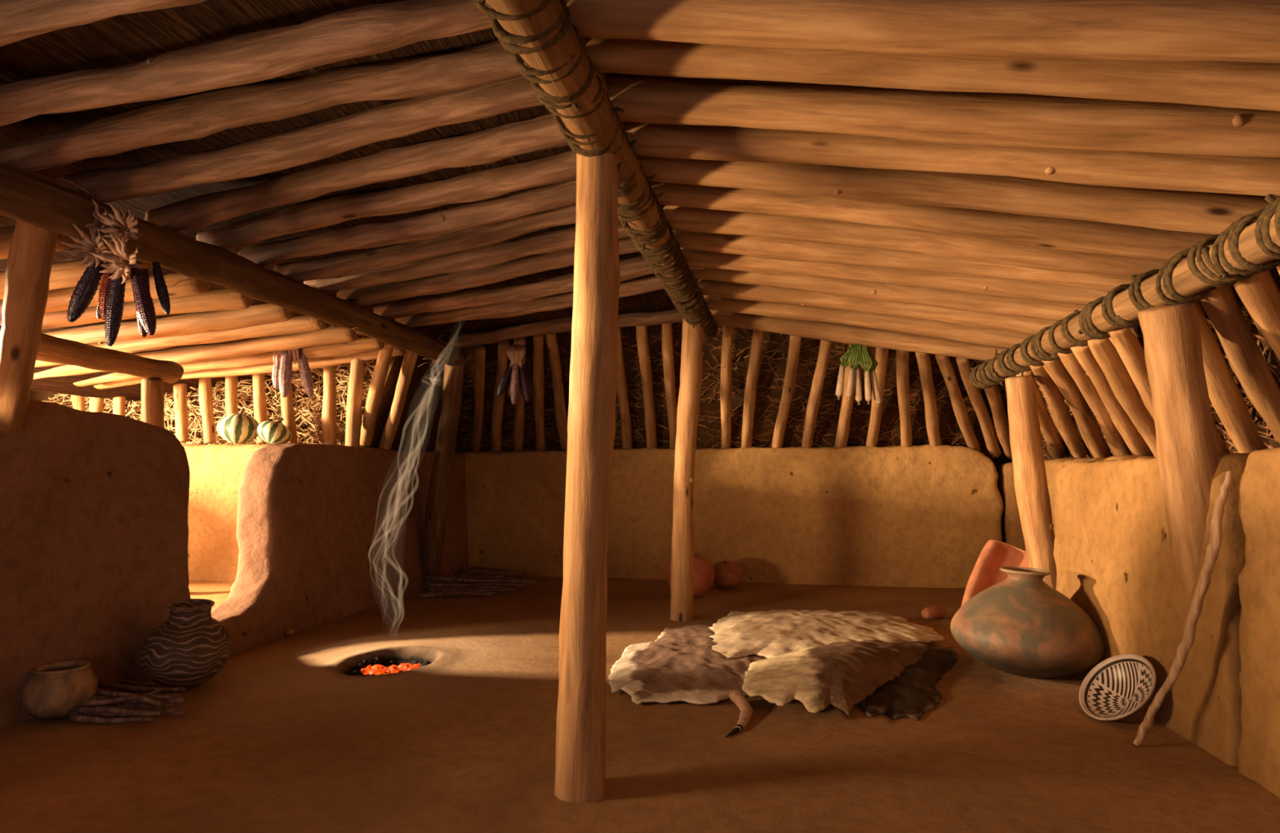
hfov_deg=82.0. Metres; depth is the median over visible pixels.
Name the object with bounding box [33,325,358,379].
pole
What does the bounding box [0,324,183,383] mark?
beam
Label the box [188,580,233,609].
floor
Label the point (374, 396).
pole
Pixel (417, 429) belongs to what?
wall
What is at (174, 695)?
stick
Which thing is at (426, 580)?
stick
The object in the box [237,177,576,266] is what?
pole
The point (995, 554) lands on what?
slab
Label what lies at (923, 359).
pole
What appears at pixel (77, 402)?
pole
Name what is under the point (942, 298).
pole
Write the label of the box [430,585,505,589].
stick
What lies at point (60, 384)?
ceiling
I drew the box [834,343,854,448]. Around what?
pole
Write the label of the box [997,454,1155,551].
wall
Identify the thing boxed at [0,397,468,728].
wall
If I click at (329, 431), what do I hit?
pole
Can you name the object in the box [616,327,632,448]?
pole
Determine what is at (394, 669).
ember
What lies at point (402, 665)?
ember
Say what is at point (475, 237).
pole
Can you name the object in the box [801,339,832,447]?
pole
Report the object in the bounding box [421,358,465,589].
post
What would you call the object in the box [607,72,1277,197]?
ceiling
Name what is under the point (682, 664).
animal hide
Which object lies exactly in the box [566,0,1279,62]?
pole
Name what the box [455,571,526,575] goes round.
stick
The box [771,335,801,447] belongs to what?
pole
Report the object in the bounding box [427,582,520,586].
stick
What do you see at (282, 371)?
bunch
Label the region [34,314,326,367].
pole
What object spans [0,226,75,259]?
pole
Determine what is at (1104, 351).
pole
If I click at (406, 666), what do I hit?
ember
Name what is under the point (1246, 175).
pole
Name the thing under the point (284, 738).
floor
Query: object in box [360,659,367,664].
charcoal
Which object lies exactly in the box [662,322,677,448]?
pole
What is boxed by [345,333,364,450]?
pole
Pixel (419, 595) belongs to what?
stick
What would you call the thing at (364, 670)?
ember
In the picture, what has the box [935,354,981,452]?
pole
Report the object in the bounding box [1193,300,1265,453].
pole
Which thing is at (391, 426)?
pole
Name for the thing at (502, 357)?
pole
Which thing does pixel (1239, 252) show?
beam
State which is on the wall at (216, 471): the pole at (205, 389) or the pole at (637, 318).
the pole at (205, 389)
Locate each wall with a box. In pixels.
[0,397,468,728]
[29,359,376,444]
[181,442,345,582]
[360,354,462,451]
[456,444,1003,587]
[458,321,1012,462]
[984,266,1279,459]
[993,461,1012,488]
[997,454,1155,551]
[1053,447,1279,797]
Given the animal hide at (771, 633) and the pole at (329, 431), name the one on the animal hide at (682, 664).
the animal hide at (771, 633)
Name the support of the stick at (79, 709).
on the stick at (74, 717)
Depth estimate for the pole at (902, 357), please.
6.07 m
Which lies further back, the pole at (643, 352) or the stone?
the pole at (643, 352)
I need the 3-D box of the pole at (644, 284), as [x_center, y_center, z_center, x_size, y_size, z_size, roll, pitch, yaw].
[-0.686,-0.793,4.967,2.070,0.323,0.137,-1,-5,11]
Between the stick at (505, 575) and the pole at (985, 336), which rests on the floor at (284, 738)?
the stick at (505, 575)
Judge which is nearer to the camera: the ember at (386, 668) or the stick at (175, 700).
the stick at (175, 700)
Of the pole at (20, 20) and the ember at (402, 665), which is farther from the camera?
the ember at (402, 665)
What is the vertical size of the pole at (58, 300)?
0.317 m
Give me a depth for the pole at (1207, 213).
2.59 m
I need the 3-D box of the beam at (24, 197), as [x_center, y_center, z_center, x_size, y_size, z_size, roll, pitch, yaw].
[-2.000,-0.694,3.070,0.250,0.257,6.002,-1,-5,10]
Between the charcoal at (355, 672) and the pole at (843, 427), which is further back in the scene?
the pole at (843, 427)
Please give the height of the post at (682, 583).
2.207 m
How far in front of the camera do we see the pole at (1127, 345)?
3.35 m
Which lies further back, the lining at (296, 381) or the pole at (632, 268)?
the lining at (296, 381)
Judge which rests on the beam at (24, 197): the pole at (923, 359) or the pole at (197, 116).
the pole at (197, 116)
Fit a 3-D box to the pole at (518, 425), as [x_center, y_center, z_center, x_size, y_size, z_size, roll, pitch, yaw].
[-1.123,-0.140,6.852,0.107,0.978,1.468,1,-5,-9]
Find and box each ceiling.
[0,0,675,346]
[0,143,453,401]
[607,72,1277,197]
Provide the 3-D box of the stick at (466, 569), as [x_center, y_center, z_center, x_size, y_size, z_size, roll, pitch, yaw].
[-1.552,1.442,6.905,0.864,0.031,0.082,-1,-4,8]
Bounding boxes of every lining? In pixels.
[42,359,377,444]
[458,321,1008,453]
[982,284,1279,459]
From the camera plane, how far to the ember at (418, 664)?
3.92 m
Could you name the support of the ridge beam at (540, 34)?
on the post at (682, 583)
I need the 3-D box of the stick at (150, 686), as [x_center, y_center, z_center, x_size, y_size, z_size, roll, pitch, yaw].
[-2.386,1.236,3.393,0.589,0.037,0.036,-1,-5,18]
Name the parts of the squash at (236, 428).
stem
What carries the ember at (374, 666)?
on the floor at (284, 738)
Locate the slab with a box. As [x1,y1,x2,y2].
[960,539,1028,606]
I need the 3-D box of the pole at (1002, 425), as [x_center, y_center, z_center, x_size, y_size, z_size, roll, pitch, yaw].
[2.977,0.024,6.090,0.110,0.630,1.478,-3,-5,32]
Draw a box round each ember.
[360,667,369,674]
[368,668,381,674]
[372,664,384,672]
[383,666,389,671]
[391,666,399,673]
[397,662,407,670]
[403,662,412,669]
[407,666,417,670]
[412,662,420,667]
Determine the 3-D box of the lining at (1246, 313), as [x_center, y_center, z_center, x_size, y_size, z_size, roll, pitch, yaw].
[2.740,-0.237,4.029,0.895,1.128,5.371,-1,-5,10]
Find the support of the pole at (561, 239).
on the beam at (24, 197)
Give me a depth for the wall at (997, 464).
6.83 m
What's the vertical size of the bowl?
0.248 m
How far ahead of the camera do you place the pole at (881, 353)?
6.21 m
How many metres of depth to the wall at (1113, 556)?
2.75 m
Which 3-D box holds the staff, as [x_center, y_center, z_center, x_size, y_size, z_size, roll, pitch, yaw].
[1.920,0.698,2.615,0.073,1.011,0.340,3,-5,-36]
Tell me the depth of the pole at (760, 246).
3.49 m
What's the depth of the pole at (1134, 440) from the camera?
3.93 m
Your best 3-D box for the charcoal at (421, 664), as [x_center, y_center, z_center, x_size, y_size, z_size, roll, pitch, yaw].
[-1.143,1.324,3.907,0.058,0.034,0.045,-3,-5,30]
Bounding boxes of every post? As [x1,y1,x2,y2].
[0,219,57,434]
[140,378,164,428]
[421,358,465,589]
[554,152,620,802]
[670,318,703,621]
[1004,374,1057,589]
[1137,302,1220,593]
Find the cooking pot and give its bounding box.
[22,659,97,719]
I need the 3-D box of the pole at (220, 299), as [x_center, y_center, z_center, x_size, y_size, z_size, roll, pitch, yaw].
[-3.345,-0.514,4.064,2.589,0.316,0.138,-1,-4,8]
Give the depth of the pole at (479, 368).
6.73 m
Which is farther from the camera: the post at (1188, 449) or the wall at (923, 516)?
the wall at (923, 516)
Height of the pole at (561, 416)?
1.033 m
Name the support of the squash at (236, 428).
on the wall at (216, 471)
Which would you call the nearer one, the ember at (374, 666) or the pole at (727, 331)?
the ember at (374, 666)
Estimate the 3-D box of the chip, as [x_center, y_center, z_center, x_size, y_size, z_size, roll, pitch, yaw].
[-2.181,1.340,4.579,0.099,0.042,0.041,-4,-6,42]
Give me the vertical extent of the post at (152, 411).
1.393 m
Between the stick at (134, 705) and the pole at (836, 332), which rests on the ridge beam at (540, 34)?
the pole at (836, 332)
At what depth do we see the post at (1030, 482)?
4.28 m
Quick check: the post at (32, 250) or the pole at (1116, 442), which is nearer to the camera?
the post at (32, 250)
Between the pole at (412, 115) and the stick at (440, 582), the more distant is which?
the stick at (440, 582)
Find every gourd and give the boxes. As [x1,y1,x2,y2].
[665,551,715,597]
[713,559,742,588]
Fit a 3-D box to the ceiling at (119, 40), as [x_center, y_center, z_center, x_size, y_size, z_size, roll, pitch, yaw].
[-1.228,-1.137,2.199,2.070,0.348,8.700,-1,-5,10]
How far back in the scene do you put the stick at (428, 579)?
6.24 m
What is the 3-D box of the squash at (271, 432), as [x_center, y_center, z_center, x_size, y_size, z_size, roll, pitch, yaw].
[-2.846,0.113,5.724,0.255,0.214,0.253,-3,-5,32]
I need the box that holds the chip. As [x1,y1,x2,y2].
[284,628,294,635]
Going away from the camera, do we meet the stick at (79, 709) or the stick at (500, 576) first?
the stick at (79, 709)
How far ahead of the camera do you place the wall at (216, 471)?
5.54 m
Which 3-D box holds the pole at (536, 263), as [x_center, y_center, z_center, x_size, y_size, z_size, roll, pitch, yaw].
[-0.824,-0.848,4.217,2.071,0.315,0.144,-1,-5,14]
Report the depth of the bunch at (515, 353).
5.90 m
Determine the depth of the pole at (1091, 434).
4.42 m
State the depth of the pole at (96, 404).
6.34 m
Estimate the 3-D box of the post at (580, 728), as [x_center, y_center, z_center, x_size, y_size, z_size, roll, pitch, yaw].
[-0.164,0.121,2.409,0.172,2.236,0.175,4,-6,-31]
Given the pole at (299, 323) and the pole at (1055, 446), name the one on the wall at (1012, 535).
the pole at (1055, 446)
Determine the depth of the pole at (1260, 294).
2.49 m
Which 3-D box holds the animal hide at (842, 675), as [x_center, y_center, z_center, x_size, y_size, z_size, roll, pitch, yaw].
[0.955,1.194,3.669,0.683,0.107,1.491,-3,-5,35]
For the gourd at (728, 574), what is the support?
on the floor at (284, 738)
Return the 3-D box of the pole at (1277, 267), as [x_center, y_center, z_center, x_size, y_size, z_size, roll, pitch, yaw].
[2.310,-0.242,2.426,0.996,0.639,0.115,3,-5,-31]
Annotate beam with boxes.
[0,163,466,365]
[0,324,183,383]
[473,0,718,340]
[968,193,1279,388]
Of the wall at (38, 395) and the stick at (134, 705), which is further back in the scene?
the wall at (38, 395)
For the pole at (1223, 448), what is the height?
0.759 m
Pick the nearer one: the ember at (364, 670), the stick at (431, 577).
the ember at (364, 670)
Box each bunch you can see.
[59,197,170,346]
[271,348,313,397]
[497,337,533,404]
[835,343,881,407]
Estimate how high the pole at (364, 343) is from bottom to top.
0.314 m
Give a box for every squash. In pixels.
[217,408,258,443]
[255,417,292,444]
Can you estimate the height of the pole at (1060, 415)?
0.590 m
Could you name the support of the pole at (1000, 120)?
on the ridge beam at (540, 34)
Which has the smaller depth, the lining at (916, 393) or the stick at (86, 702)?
the stick at (86, 702)
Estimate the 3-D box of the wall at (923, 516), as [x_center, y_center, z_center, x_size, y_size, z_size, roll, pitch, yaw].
[0.588,0.981,7.148,5.417,1.382,0.461,-1,-5,10]
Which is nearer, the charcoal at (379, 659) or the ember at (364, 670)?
the ember at (364, 670)
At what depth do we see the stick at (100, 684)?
3.23 m
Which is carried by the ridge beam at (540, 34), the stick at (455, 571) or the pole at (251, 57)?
the pole at (251, 57)
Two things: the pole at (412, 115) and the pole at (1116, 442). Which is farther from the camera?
the pole at (1116, 442)
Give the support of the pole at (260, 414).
on the wall at (216, 471)
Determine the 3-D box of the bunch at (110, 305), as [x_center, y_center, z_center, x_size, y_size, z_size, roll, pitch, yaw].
[-1.932,-0.520,2.688,0.344,0.534,0.229,0,-4,0]
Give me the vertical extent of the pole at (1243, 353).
0.633 m
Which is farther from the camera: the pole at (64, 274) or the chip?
the chip
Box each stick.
[67,702,186,717]
[70,714,155,723]
[75,706,161,715]
[82,686,172,706]
[88,702,182,711]
[91,694,186,703]
[95,689,180,697]
[96,688,162,706]
[97,681,185,692]
[116,682,164,687]
[417,590,493,597]
[417,591,497,593]
[422,575,536,582]
[422,581,532,585]
[422,585,522,587]
[425,579,525,585]
[426,586,518,591]
[427,578,527,582]
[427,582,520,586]
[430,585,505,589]
[433,588,500,591]
[439,573,528,579]
[452,568,519,571]
[453,573,533,576]
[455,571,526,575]
[460,570,526,577]
[461,566,508,569]
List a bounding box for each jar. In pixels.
[139,598,231,688]
[950,566,1105,678]
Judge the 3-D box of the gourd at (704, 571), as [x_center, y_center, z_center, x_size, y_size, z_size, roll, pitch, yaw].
[0.408,1.286,5.995,0.398,0.381,0.400,-3,-5,33]
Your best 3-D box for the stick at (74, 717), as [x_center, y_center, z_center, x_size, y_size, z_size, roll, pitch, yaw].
[-2.111,1.215,2.957,0.339,0.036,0.036,0,-4,3]
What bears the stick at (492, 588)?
on the stick at (419, 595)
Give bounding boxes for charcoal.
[351,670,359,675]
[355,662,365,669]
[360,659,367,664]
[365,660,372,666]
[371,660,377,665]
[374,656,382,664]
[388,660,396,665]
[410,660,419,665]
[419,662,427,666]
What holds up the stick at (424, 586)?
on the floor at (284, 738)
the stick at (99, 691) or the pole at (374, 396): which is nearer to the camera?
the stick at (99, 691)
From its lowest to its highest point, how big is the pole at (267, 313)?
0.316 m
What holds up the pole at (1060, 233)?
on the ridge beam at (540, 34)
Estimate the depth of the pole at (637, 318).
5.86 m
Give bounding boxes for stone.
[921,605,946,619]
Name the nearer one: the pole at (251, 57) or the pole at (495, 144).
the pole at (251, 57)
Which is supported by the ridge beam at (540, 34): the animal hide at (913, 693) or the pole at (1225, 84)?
the pole at (1225, 84)
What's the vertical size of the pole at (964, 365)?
0.766 m
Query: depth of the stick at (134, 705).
3.05 m
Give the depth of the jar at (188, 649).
3.40 m
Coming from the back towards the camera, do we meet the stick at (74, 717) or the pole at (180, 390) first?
the pole at (180, 390)
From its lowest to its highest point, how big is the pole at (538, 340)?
1.021 m
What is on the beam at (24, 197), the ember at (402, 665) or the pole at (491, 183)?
the pole at (491, 183)
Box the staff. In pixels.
[1133,470,1233,746]
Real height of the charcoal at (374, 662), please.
0.031 m
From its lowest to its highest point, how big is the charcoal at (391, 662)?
0.030 m
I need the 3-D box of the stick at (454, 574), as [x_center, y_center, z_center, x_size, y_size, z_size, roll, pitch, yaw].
[-1.514,1.501,6.962,1.041,0.038,0.041,0,-4,6]
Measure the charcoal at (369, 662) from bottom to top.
0.032 m
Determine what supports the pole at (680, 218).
on the ridge beam at (540, 34)
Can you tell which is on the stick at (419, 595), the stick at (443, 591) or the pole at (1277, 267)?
the stick at (443, 591)
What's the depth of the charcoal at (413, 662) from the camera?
4.01 m
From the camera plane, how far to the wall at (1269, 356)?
3.39 m
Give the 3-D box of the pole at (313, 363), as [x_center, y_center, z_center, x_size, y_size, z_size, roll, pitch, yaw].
[-3.050,-0.388,5.685,2.591,0.313,0.131,-1,-4,8]
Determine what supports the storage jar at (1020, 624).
on the floor at (284, 738)
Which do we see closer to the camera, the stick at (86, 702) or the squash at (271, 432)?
the stick at (86, 702)
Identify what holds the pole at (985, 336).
on the ridge beam at (540, 34)
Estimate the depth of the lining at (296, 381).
6.32 m
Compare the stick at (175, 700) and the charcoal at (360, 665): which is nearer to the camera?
the stick at (175, 700)
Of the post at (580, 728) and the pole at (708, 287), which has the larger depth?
the pole at (708, 287)
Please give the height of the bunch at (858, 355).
0.523 m
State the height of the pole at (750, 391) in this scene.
1.048 m
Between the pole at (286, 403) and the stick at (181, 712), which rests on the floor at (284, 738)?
the stick at (181, 712)
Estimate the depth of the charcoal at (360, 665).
3.91 m
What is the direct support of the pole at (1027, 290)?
on the ridge beam at (540, 34)
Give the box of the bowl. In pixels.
[1079,653,1156,720]
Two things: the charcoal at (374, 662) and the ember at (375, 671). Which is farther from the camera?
the charcoal at (374, 662)
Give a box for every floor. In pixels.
[0,576,1279,832]
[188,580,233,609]
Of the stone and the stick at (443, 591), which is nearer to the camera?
the stone
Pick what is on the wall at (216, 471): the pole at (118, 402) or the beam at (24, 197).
the pole at (118, 402)
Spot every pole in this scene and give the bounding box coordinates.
[0,0,205,46]
[0,0,566,125]
[0,37,586,172]
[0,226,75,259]
[0,258,151,299]
[0,271,210,319]
[0,288,253,330]
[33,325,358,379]
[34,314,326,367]
[44,302,293,343]
[59,72,608,202]
[71,395,85,410]
[73,335,384,386]
[88,396,103,412]
[93,346,405,389]
[112,395,125,416]
[144,112,625,231]
[173,383,189,441]
[195,150,639,249]
[198,377,215,443]
[225,375,238,443]
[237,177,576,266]
[252,373,267,443]
[274,204,576,281]
[280,385,297,443]
[303,221,628,292]
[321,364,337,444]
[336,236,639,305]
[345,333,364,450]
[360,342,394,446]
[373,255,653,319]
[377,350,417,449]
[395,274,664,327]
[448,308,683,348]
[471,344,485,451]
[491,339,509,451]
[513,337,525,450]
[533,334,546,450]
[545,333,567,450]
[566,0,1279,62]
[583,37,1279,111]
[607,75,1279,157]
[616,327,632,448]
[623,121,1279,196]
[635,325,657,448]
[637,155,1269,234]
[649,181,1214,262]
[662,205,1167,277]
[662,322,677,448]
[672,229,1132,291]
[680,247,1109,305]
[688,265,1084,320]
[694,278,1056,334]
[702,294,1032,347]
[709,309,1009,360]
[720,324,733,448]
[740,329,764,447]
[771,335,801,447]
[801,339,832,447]
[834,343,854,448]
[865,346,888,446]
[896,349,912,447]
[915,351,942,446]
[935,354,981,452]
[955,356,1000,457]
[984,384,1012,458]
[1015,370,1066,458]
[1029,364,1087,457]
[1041,358,1113,457]
[1057,352,1132,455]
[1070,346,1154,456]
[1087,337,1157,457]
[1107,327,1154,419]
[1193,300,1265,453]
[1199,285,1279,441]
[1212,417,1230,453]
[1233,270,1279,360]
[1275,264,1279,274]
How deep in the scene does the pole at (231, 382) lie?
6.11 m
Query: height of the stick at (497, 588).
0.037 m
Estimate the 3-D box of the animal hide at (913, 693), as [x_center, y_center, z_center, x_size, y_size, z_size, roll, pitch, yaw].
[1.296,1.253,3.652,0.438,0.063,1.475,-2,-5,28]
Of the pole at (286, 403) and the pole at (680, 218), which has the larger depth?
the pole at (286, 403)
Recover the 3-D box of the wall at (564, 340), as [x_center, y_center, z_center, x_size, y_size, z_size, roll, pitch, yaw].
[1.008,-0.281,6.694,6.800,1.400,1.750,-1,-5,10]
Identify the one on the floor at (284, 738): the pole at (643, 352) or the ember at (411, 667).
the ember at (411, 667)
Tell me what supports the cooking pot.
on the floor at (284, 738)
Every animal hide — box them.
[608,621,768,737]
[708,608,944,658]
[742,639,928,716]
[857,646,957,720]
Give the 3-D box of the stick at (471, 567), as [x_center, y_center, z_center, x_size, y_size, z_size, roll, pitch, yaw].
[-1.595,1.472,7.119,0.710,0.036,0.038,-1,-5,16]
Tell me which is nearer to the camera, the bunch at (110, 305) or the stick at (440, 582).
the bunch at (110, 305)

